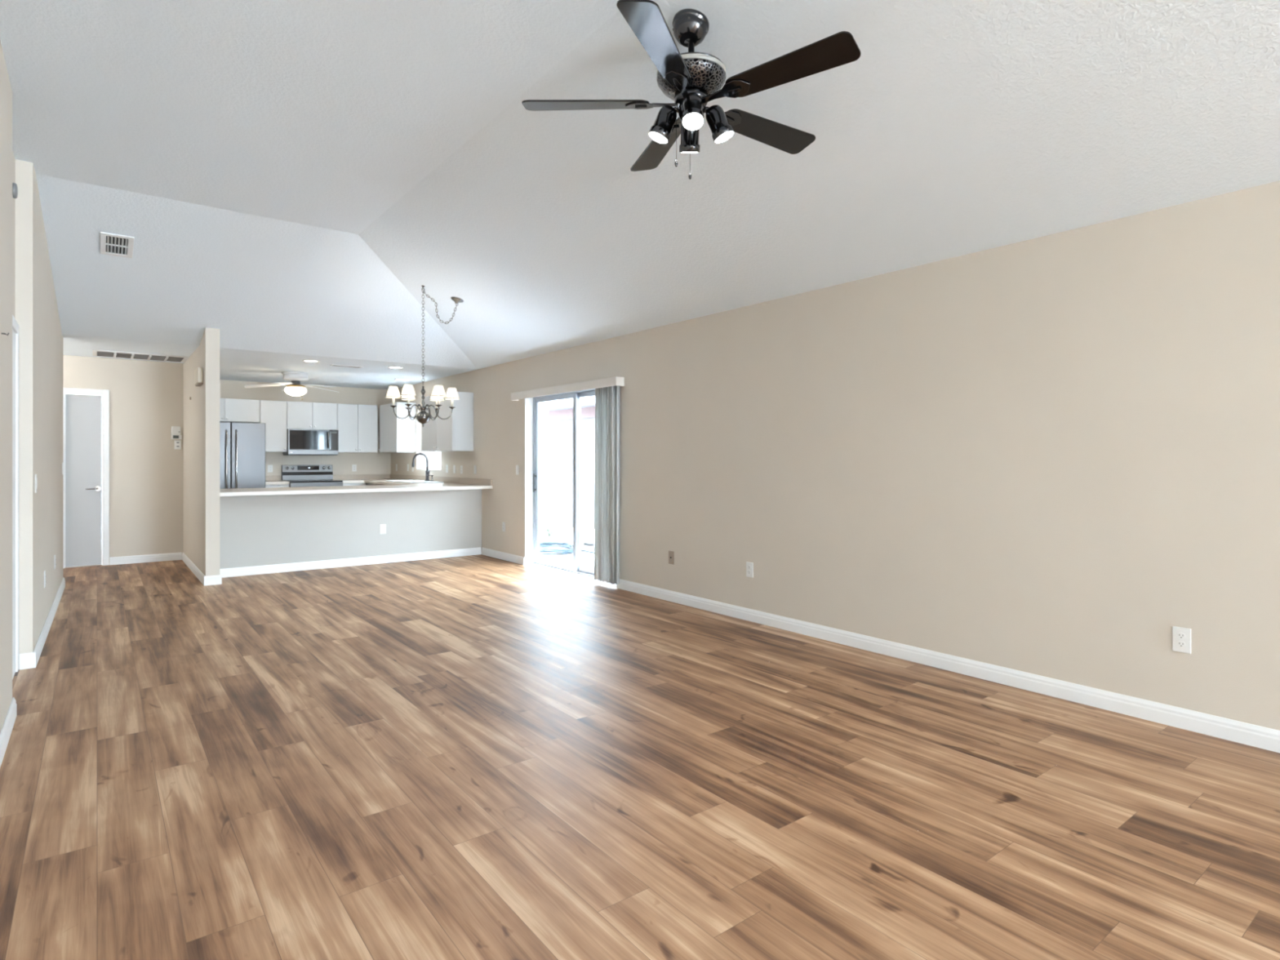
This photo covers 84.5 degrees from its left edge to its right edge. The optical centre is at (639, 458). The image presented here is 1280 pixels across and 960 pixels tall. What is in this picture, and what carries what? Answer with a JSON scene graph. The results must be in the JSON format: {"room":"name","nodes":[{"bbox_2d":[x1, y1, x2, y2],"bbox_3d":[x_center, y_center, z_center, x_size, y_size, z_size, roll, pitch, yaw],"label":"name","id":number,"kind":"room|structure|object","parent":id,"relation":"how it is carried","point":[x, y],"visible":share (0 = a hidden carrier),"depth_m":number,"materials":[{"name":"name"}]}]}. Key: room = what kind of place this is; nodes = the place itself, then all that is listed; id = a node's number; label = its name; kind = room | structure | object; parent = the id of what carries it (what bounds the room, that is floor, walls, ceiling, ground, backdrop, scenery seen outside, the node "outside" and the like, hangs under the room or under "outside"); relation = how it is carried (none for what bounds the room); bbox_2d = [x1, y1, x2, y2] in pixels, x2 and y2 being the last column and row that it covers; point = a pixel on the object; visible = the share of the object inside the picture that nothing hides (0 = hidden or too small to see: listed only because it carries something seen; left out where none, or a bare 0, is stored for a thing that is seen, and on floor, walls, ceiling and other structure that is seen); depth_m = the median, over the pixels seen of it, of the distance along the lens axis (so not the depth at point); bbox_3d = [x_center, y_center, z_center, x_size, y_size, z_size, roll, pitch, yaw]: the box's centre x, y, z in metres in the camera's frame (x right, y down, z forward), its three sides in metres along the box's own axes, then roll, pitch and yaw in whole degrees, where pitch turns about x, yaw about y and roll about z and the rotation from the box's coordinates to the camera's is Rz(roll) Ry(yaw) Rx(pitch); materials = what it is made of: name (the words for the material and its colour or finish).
{"room":"living room","nodes":[
{"label":"living room","id":0,"kind":"room"},
{"bbox_2d":[0,40,12,733],"bbox_3d":[1.152,-0.287,-2.231,0.250,3.080,14.060,0,0,-38],"label":"wall","id":1,"kind":"structure","parent":0,"point":[6,91],"depth_m":3.15,"materials":[{"name":"beige paint"}]},
{"bbox_2d":[0,697,16,767],"bbox_3d":[1.250,1.206,-2.140,0.014,0.092,14.064,0,0,-38],"label":"baseboard","id":2,"kind":"structure","parent":1,"relation":"attached to","point":[8,724],"depth_m":3.12,"materials":[{"name":"white paint"}]},
{"bbox_2d":[12,150,14,317],"bbox_3d":[-3.473,-0.287,3.718,0.190,3.080,1.010,0,0,-38],"label":"wall","id":3,"kind":"structure","parent":0,"point":[13,157],"depth_m":4.09,"materials":[{"name":"beige paint"}]},
{"bbox_2d":[12,182,17,198],"bbox_3d":[-3.606,-1.548,4.064,0.021,0.086,0.086,0,0,-38],"label":"smoke detector","id":4,"kind":"object","parent":3,"relation":"attached to","point":[15,189],"visible":1,"depth_m":4.04,"materials":[{"name":"white plastic"}]},
{"bbox_2d":[12,314,18,679],"bbox_3d":[-3.395,0.227,3.787,0.017,2.049,0.985,0,0,-38],"label":"door","id":5,"kind":"structure","parent":3,"relation":"in","point":[15,325],"depth_m":4.09,"materials":[{"name":"white paint"}]},
{"bbox_2d":[14,159,62,669],"bbox_3d":[-4.748,-0.287,5.475,0.308,3.080,3.330,0,0,-38],"label":"wall","id":6,"kind":"structure","parent":0,"point":[36,308],"depth_m":4.47,"materials":[{"name":"beige paint"}]},
{"bbox_2d":[19,652,35,670],"bbox_3d":[-3.657,1.206,4.204,0.073,0.092,0.014,0,0,-38],"label":"baseboard","id":7,"kind":"structure","parent":6,"relation":"attached to","point":[26,660],"depth_m":4.20,"materials":[{"name":"white paint"}]},
{"bbox_2d":[35,474,37,493],"bbox_3d":[-3.742,0.152,4.363,0.008,0.115,0.071,0,0,-37],"label":"light switch","id":8,"kind":"object","parent":6,"relation":"attached to","point":[36,478],"visible":1,"depth_m":4.35,"materials":[{"name":"white plastic"}]},
{"bbox_2d":[44,570,45,587],"bbox_3d":[-4.168,0.843,4.931,0.009,0.115,0.071,0,0,-37],"label":"wall outlet","id":9,"kind":"object","parent":6,"relation":"attached to","point":[44,571],"visible":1,"depth_m":4.92,"materials":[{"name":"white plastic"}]},
{"bbox_2d":[32,577,65,666],"bbox_3d":[-4.636,1.206,5.560,0.014,0.092,3.355,0,0,-37],"label":"baseboard","id":10,"kind":"structure","parent":6,"relation":"attached to","point":[39,646],"depth_m":5.07,"materials":[{"name":"white paint"}]},
{"bbox_2d":[53,555,55,569],"bbox_3d":[-4.828,0.853,5.811,0.009,0.115,0.071,0,0,-37],"label":"wall outlet","id":11,"kind":"object","parent":6,"relation":"attached to","point":[55,555],"visible":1,"depth_m":5.79,"materials":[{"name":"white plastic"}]},
{"bbox_2d":[62,355,183,557],"bbox_3d":[-6.907,-0.007,7.933,2.950,2.520,0.200,0,0,-38],"label":"wall","id":12,"kind":"structure","parent":0,"point":[146,397],"depth_m":8.50,"materials":[{"name":"beige paint"}]},
{"bbox_2d":[62,387,109,568],"bbox_3d":[-6.483,0.220,8.208,0.470,2.064,0.163,0,0,-38],"label":"door","id":13,"kind":"structure","parent":12,"relation":"in","point":[86,418],"depth_m":8.21,"materials":[{"name":"white paint"}]},
{"bbox_2d":[109,552,182,564],"bbox_3d":[-5.970,1.206,8.520,0.716,0.092,0.014,0,0,-38],"label":"baseboard","id":14,"kind":"structure","parent":12,"relation":"attached to","point":[172,556],"depth_m":8.51,"materials":[{"name":"white paint"}]},
{"bbox_2d":[171,426,182,439],"bbox_3d":[-5.723,-0.322,8.696,0.108,0.162,0.035,0,0,-38],"label":"alarm keypad","id":15,"kind":"object","parent":12,"relation":"attached to","point":[175,430],"visible":1,"depth_m":8.68,"materials":[{"name":"white plastic"}]},
{"bbox_2d":[173,440,181,449],"bbox_3d":[-5.719,-0.175,8.709,0.070,0.115,0.021,0,0,-38],"label":"wall control","id":16,"kind":"object","parent":12,"relation":"attached to","point":[177,443],"visible":1,"depth_m":8.70,"materials":[{"name":"white plastic"}]},
{"bbox_2d":[183,327,219,576],"bbox_3d":[-5.489,-0.048,8.610,0.123,2.600,4.060,0,0,-38],"label":"wall","id":17,"kind":"structure","parent":0,"point":[202,412],"depth_m":7.09,"materials":[{"name":"beige paint"}]},
{"bbox_2d":[182,552,204,585],"bbox_3d":[-4.990,1.206,7.849,0.014,0.092,2.245,0,0,-38],"label":"baseboard","id":18,"kind":"structure","parent":17,"relation":"attached to","point":[199,575],"depth_m":7.69,"materials":[{"name":"white paint"}]},
{"bbox_2d":[194,367,203,386],"bbox_3d":[-4.520,-0.839,7.210,0.049,0.167,0.320,0,0,-38],"label":"door chime","id":19,"kind":"object","parent":17,"relation":"attached to","point":[198,372],"visible":1,"depth_m":7.10,"materials":[{"name":"beige plastic"}]},
{"bbox_2d":[204,574,222,586],"bbox_3d":[-4.245,1.206,6.996,0.151,0.092,0.014,0,0,-38],"label":"baseboard","id":20,"kind":"structure","parent":17,"relation":"attached to","point":[210,580],"depth_m":6.99,"materials":[{"name":"white paint"}]},
{"bbox_2d":[219,379,391,480],"bbox_3d":[-5.512,-0.007,11.282,3.350,2.520,0.200,0,0,-38],"label":"wall","id":21,"kind":"structure","parent":0,"point":[367,463],"depth_m":11.46,"materials":[{"name":"beige paint"}]},
{"bbox_2d":[219,398,259,422],"bbox_3d":[-6.169,-0.718,10.422,0.919,0.340,0.358,0,0,-38],"label":"upper cabinet","id":22,"kind":"object","parent":21,"relation":"attached to","point":[231,410],"visible":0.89,"depth_m":10.42,"materials":[{"name":"white laminate"}]},
{"bbox_2d":[267,465,272,472],"bbox_3d":[-5.757,0.152,10.961,0.071,0.115,0.009,0,0,-38],"label":"wall outlet","id":23,"kind":"object","parent":21,"relation":"attached to","point":[269,467],"visible":1,"depth_m":10.96,"materials":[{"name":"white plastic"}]},
{"bbox_2d":[259,400,286,452],"bbox_3d":[-5.658,-0.497,10.816,0.365,0.780,0.358,0,0,-38],"label":"upper cabinet","id":24,"kind":"object","parent":21,"relation":"attached to","point":[273,413],"visible":0.88,"depth_m":10.71,"materials":[{"name":"white laminate"}]},
{"bbox_2d":[286,400,337,430],"bbox_3d":[-5.222,-0.675,11.152,0.731,0.425,0.358,0,0,-38],"label":"upper cabinet","id":25,"kind":"object","parent":21,"relation":"attached to","point":[300,415],"visible":0.98,"depth_m":11.02,"materials":[{"name":"white laminate"}]},
{"bbox_2d":[282,428,338,455],"bbox_3d":[-5.194,-0.259,11.117,0.728,0.402,0.446,0,0,-38],"label":"microwave","id":26,"kind":"object","parent":25,"relation":"attached to","point":[299,442],"visible":1,"depth_m":10.96,"materials":[{"name":"silver metal"}]},
{"bbox_2d":[351,464,356,471],"bbox_3d":[-4.759,0.152,11.730,0.071,0.115,0.009,0,0,-38],"label":"wall outlet","id":27,"kind":"object","parent":21,"relation":"attached to","point":[353,466],"visible":1,"depth_m":11.73,"materials":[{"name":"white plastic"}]},
{"bbox_2d":[337,403,377,452],"bbox_3d":[-4.679,-0.497,11.572,0.635,0.780,0.358,0,0,-38],"label":"upper cabinet","id":28,"kind":"object","parent":21,"relation":"attached to","point":[357,424],"visible":0.98,"depth_m":11.46,"materials":[{"name":"white laminate"}]},
{"bbox_2d":[219,488,481,568],"bbox_3d":[-3.309,0.817,8.362,3.025,0.872,0.115,0,0,-38],"label":"wall","id":29,"kind":"structure","parent":0,"point":[266,529],"depth_m":8.18,"materials":[{"name":"grey paint"}]},
{"bbox_2d":[219,547,481,577],"bbox_3d":[-3.269,1.206,8.311,2.994,0.092,0.014,0,0,-38],"label":"baseboard","id":30,"kind":"structure","parent":29,"relation":"attached to","point":[275,568],"depth_m":8.17,"materials":[{"name":"white paint"}]},
{"bbox_2d":[379,524,386,533],"bbox_3d":[-3.086,0.843,8.455,0.071,0.115,0.009,0,0,-38],"label":"wall outlet","id":31,"kind":"object","parent":29,"relation":"attached to","point":[382,526],"visible":1,"depth_m":8.45,"materials":[{"name":"white plastic"}]},
{"bbox_2d":[0,554,1279,959],"bbox_3d":[-0.036,1.252,1.677,6.008,0.001,21.700,0,0,-38],"label":"floor","id":32,"kind":"structure","parent":0,"point":[480,757],"depth_m":2.59,"materials":[{"name":"laminate"}]},
{"bbox_2d":[219,422,265,488],"bbox_3d":[-5.994,0.366,10.225,0.880,1.771,0.815,0,0,-38],"label":"refrigerator","id":33,"kind":"object","parent":32,"relation":"on","point":[242,445],"visible":0.3,"depth_m":10.03,"materials":[{"name":"silver metal"}]},
{"bbox_2d":[265,484,288,488],"bbox_3d":[-5.571,0.816,10.695,0.330,0.872,0.638,0,0,-38],"label":"base cabinet","id":34,"kind":"object","parent":32,"relation":"on","point":[277,485],"visible":0.02,"depth_m":10.48,"materials":[{"name":"white laminate"}]},
{"bbox_2d":[265,475,288,484],"bbox_3d":[-5.581,0.321,10.706,0.328,0.120,0.626,0,0,-38],"label":"countertop","id":35,"kind":"structure","parent":34,"relation":"on","point":[269,480],"depth_m":10.73,"materials":[{"name":"beige laminate"}]},
{"bbox_2d":[281,464,342,487],"bbox_3d":[-5.111,0.674,10.988,0.751,1.154,0.707,0,0,-38],"label":"range","id":36,"kind":"object","parent":32,"relation":"on","point":[298,476],"visible":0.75,"depth_m":11.11,"materials":[{"name":"silver metal"}]},
{"bbox_2d":[285,480,342,482],"bbox_3d":[-5.111,0.347,10.988,0.751,0.019,0.565,0,0,-38],"label":"cooktop","id":37,"kind":"object","parent":36,"relation":"in","point":[290,481],"depth_m":10.88,"materials":[{"name":"black glass"}]},
{"bbox_2d":[342,482,365,485],"bbox_3d":[-4.698,0.816,11.368,0.355,0.872,0.638,0,0,-38],"label":"base cabinet","id":38,"kind":"object","parent":32,"relation":"on","point":[360,483],"visible":0.02,"depth_m":11.15,"materials":[{"name":"white laminate"}]},
{"bbox_2d":[365,483,383,485],"bbox_3d":[-4.207,0.816,11.525,0.565,0.872,0.990,0,0,-38],"label":"base cabinet","id":39,"kind":"object","parent":32,"relation":"on","point":[366,484],"visible":0.02,"depth_m":11.08,"materials":[{"name":"white laminate"}]},
{"bbox_2d":[332,474,458,484],"bbox_3d":[-3.768,0.321,10.653,0.954,0.120,2.924,0,0,-38],"label":"countertop","id":40,"kind":"structure","parent":39,"relation":"on","point":[346,478],"depth_m":11.19,"materials":[{"name":"beige laminate"}]},
{"bbox_2d":[385,480,444,483],"bbox_3d":[-3.319,0.420,10.337,0.490,0.191,1.045,0,0,-38],"label":"sink","id":41,"kind":"object","parent":40,"relation":"in","point":[393,481],"visible":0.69,"depth_m":10.23,"materials":[{"name":"white ceramic"}]},
{"bbox_2d":[411,453,430,480],"bbox_3d":[-3.242,0.116,10.475,0.320,0.416,0.088,0,0,19],"label":"kitchen faucet","id":42,"kind":"object","parent":40,"relation":"on","point":[427,471],"visible":0.98,"depth_m":10.45,"materials":[{"name":"silver metal"}]},
{"bbox_3d":[-3.503,0.816,8.620,3.000,0.872,0.510,0,0,-38],"label":"base cabinet","id":43,"kind":"object","parent":32,"relation":"on","visible":0},
{"bbox_2d":[219,477,492,496],"bbox_3d":[-3.385,0.321,8.461,3.024,0.120,1.006,0,0,-38],"label":"countertop","id":44,"kind":"structure","parent":43,"relation":"on","point":[464,483],"depth_m":8.24,"materials":[{"name":"beige laminate"}]},
{"bbox_2d":[0,0,1279,389],"bbox_3d":[-0.061,-1.542,1.658,6.129,0.710,21.900,0,0,-38],"label":"ceiling","id":45,"kind":"structure","parent":0,"point":[288,179],"depth_m":3.65,"materials":[{"name":"white paint"}]},
{"bbox_2d":[100,231,133,257],"bbox_3d":[-3.937,-1.605,5.297,0.200,0.081,0.354,0,0,-38],"label":"ceiling vent","id":46,"kind":"object","parent":45,"relation":"in","point":[111,244],"visible":1,"depth_m":5.29,"materials":[{"name":"white metal"}]},
{"bbox_2d":[92,349,188,362],"bbox_3d":[-5.742,-1.176,8.099,0.880,0.025,0.500,0,0,-38],"label":"ceiling vent","id":47,"kind":"object","parent":45,"relation":"in","point":[115,354],"visible":1,"depth_m":8.04,"materials":[{"name":"white metal"}]},
{"bbox_2d":[244,371,338,399],"bbox_3d":[-4.779,-0.996,9.749,1.215,0.382,1.159,0,0,-38],"label":"ceiling fan","id":48,"kind":"object","parent":45,"relation":"hanging from","point":[294,388],"visible":1,"depth_m":9.60,"materials":[{"name":"white metal"}]},
{"bbox_2d":[302,360,319,362],"bbox_3d":[-3.983,-1.183,8.521,0.194,0.008,0.194,0,0,-38],"label":"recessed light","id":49,"kind":"object","parent":45,"relation":"in","point":[308,361],"visible":1,"depth_m":8.54,"materials":[{"name":"white metal"}]},
{"bbox_2d":[329,364,363,368],"bbox_3d":[-3.745,-1.183,8.982,0.380,0.008,0.120,0,0,-38],"label":"ceiling vent","id":50,"kind":"object","parent":45,"relation":"in","point":[335,365],"visible":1,"depth_m":8.95,"materials":[{"name":"white metal"}]},
{"bbox_2d":[387,366,403,368],"bbox_3d":[-3.171,-1.183,9.122,0.194,0.008,0.194,0,0,-38],"label":"recessed light","id":51,"kind":"object","parent":45,"relation":"in","point":[394,367],"visible":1,"depth_m":9.13,"materials":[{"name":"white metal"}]},
{"bbox_2d":[394,378,411,380],"bbox_3d":[-3.546,-1.183,10.525,0.244,0.008,0.244,0,0,-38],"label":"recessed light","id":52,"kind":"object","parent":45,"relation":"in","point":[394,379],"visible":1,"depth_m":10.52,"materials":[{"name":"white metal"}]},
{"bbox_2d":[385,284,463,426],"bbox_3d":[-1.996,-0.943,6.480,0.582,1.305,0.651,0,0,12],"label":"chandelier","id":53,"kind":"object","parent":45,"relation":"hanging from","point":[408,393],"visible":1,"depth_m":6.45,"materials":[{"name":"silver metal"}]},
{"bbox_2d":[521,0,861,179],"bbox_3d":[0.241,-1.431,2.802,1.248,0.618,1.289,0,0,-38],"label":"ceiling fan","id":54,"kind":"object","parent":45,"relation":"hanging from","point":[691,79],"visible":1,"depth_m":2.71,"materials":[{"name":"black metal"}]},
{"bbox_2d":[391,181,1279,730],"bbox_3d":[2.361,-0.018,3.652,0.200,2.540,21.900,0,0,-38],"label":"wall","id":55,"kind":"structure","parent":0,"point":[1055,455],"depth_m":3.97,"materials":[{"name":"beige paint"}]},
{"bbox_2d":[377,401,415,452],"bbox_3d":[-3.941,-0.497,11.389,0.328,0.780,0.849,0,0,-38],"label":"upper cabinet","id":56,"kind":"object","parent":55,"relation":"attached to","point":[397,434],"visible":1,"depth_m":11.11,"materials":[{"name":"white laminate"}]},
{"bbox_2d":[417,423,440,470],"bbox_3d":[-3.167,-0.312,10.780,0.148,0.968,0.998,0,0,-38],"label":"window","id":57,"kind":"structure","parent":55,"relation":"in","point":[423,458],"depth_m":11.01,"materials":[{"name":"white paint"}]},
{"bbox_2d":[445,464,448,472],"bbox_3d":[-2.785,0.142,10.152,0.009,0.115,0.071,0,0,-38],"label":"wall outlet","id":58,"kind":"object","parent":55,"relation":"attached to","point":[446,465],"visible":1,"depth_m":10.15,"materials":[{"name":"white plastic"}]},
{"bbox_2d":[422,391,473,451],"bbox_3d":[-2.698,-0.497,9.778,0.328,0.780,1.099,0,0,-38],"label":"upper cabinet","id":59,"kind":"object","parent":55,"relation":"attached to","point":[455,433],"visible":0.8,"depth_m":9.41,"materials":[{"name":"white laminate"}]},
{"bbox_2d":[453,465,455,473],"bbox_3d":[-2.623,0.145,9.943,0.008,0.115,0.071,0,0,-38],"label":"light switch","id":60,"kind":"object","parent":55,"relation":"attached to","point":[454,466],"visible":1,"depth_m":9.93,"materials":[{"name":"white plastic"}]},
{"bbox_2d":[460,465,462,473],"bbox_3d":[-2.472,0.148,9.747,0.009,0.115,0.071,0,0,-38],"label":"wall outlet","id":61,"kind":"object","parent":55,"relation":"attached to","point":[461,466],"visible":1,"depth_m":9.74,"materials":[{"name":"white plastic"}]},
{"bbox_2d":[474,465,476,474],"bbox_3d":[-2.201,0.142,9.396,0.008,0.115,0.071,0,0,-38],"label":"light switch","id":62,"kind":"object","parent":55,"relation":"attached to","point":[475,466],"visible":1,"depth_m":9.38,"materials":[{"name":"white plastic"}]},
{"bbox_2d":[481,547,524,564],"bbox_3d":[-1.720,1.206,8.767,0.014,0.092,1.155,0,0,-38],"label":"baseboard","id":63,"kind":"structure","parent":55,"relation":"attached to","point":[491,553],"depth_m":8.71,"materials":[{"name":"white paint"}]},
{"bbox_2d":[502,521,505,531],"bbox_3d":[-1.692,0.843,8.735,0.009,0.115,0.071,0,0,-38],"label":"wall outlet","id":64,"kind":"object","parent":55,"relation":"attached to","point":[503,523],"visible":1,"depth_m":8.74,"materials":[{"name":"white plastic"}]},
{"bbox_2d":[515,465,519,475],"bbox_3d":[-1.474,0.133,8.453,0.008,0.115,0.071,0,0,-38],"label":"light switch","id":65,"kind":"object","parent":55,"relation":"attached to","point":[517,466],"visible":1,"depth_m":8.44,"materials":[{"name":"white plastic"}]},
{"bbox_2d":[511,376,624,585],"bbox_3d":[-0.848,0.210,7.555,0.113,1.985,2.140,0,0,-38],"label":"vertical blinds","id":66,"kind":"object","parent":55,"relation":"attached to","point":[606,480],"visible":1,"depth_m":6.83,"materials":[{"name":"white plastic"}]},
{"bbox_2d":[524,388,616,587],"bbox_3d":[-0.723,0.238,7.635,0.179,2.029,1.853,0,0,-38],"label":"door","id":67,"kind":"structure","parent":55,"relation":"in","point":[531,404],"depth_m":8.29,"materials":[{"name":"white paint"}]},
{"bbox_2d":[668,551,674,564],"bbox_3d":[0.273,0.868,6.186,0.010,0.115,0.071,0,0,-38],"label":"cover plate","id":68,"kind":"object","parent":55,"relation":"attached to","point":[671,553],"visible":1,"depth_m":6.18,"materials":[{"name":"beige plastic"}]},
{"bbox_2d":[746,561,753,577],"bbox_3d":[0.847,0.857,5.443,0.009,0.115,0.071,0,0,-38],"label":"wall outlet","id":69,"kind":"object","parent":55,"relation":"attached to","point":[749,566],"visible":1,"depth_m":5.44,"materials":[{"name":"white plastic"}]},
{"bbox_2d":[616,578,1279,753],"bbox_3d":[4.367,1.206,0.874,0.014,0.092,15.030,0,0,-38],"label":"baseboard","id":70,"kind":"structure","parent":55,"relation":"attached to","point":[1255,735],"depth_m":3.89,"materials":[{"name":"white paint"}]},
{"bbox_2d":[1172,626,1191,653],"bbox_3d":[2.519,0.843,3.275,0.009,0.115,0.071,0,0,-38],"label":"wall outlet","id":71,"kind":"object","parent":55,"relation":"attached to","point":[1181,637],"visible":1,"depth_m":3.27,"materials":[{"name":"white plastic"}]},
{"bbox_2d":[1177,640,1185,647],"bbox_3d":[2.517,0.862,3.274,0.003,0.029,0.033,0,0,-38],"label":"socket","id":72,"kind":"object","parent":71,"relation":"attached to","point":[1180,643],"depth_m":3.27,"materials":[{"name":"white plastic"}]},
{"bbox_2d":[1177,632,1186,639],"bbox_3d":[2.517,0.823,3.274,0.003,0.029,0.033,0,0,-38],"label":"socket","id":73,"kind":"object","parent":71,"relation":"attached to","point":[1180,635],"depth_m":3.27,"materials":[{"name":"white plastic"}]},
{"label":"outside","id":74,"kind":"structure","parent":0,"visible":0},
{"bbox_2d":[526,526,615,586],"bbox_3d":[-1.774,1.403,18.838,11.800,0.100,48.000,0,0,-38],"label":"patio","id":75,"kind":"structure","parent":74,"point":[587,559],"depth_m":10.11,"materials":[{"name":"white concrete"}]},
{"bbox_2d":[428,395,595,530],"bbox_3d":[-1.203,-0.672,18.015,6.500,4.050,42.800,0,0,-38],"label":"house","id":76,"kind":"structure","parent":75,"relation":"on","point":[556,417],"depth_m":13.83,"materials":[{"name":"white paint"}]},
{"bbox_2d":[542,524,556,537],"bbox_3d":[-1.572,1.247,12.180,0.273,0.215,0.155,0,0,6],"label":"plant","id":77,"kind":"object","parent":75,"relation":"on","point":[547,529],"visible":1,"depth_m":12.17,"materials":[{"name":"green plant"}]},
{"bbox_2d":[539,541,594,555],"bbox_3d":[-0.415,1.291,9.287,0.790,0.139,3.716,0,0,-38],"label":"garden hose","id":78,"kind":"object","parent":75,"relation":"on","point":[542,544],"visible":0.46,"depth_m":10.26,"materials":[{"name":"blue plastic"}]},
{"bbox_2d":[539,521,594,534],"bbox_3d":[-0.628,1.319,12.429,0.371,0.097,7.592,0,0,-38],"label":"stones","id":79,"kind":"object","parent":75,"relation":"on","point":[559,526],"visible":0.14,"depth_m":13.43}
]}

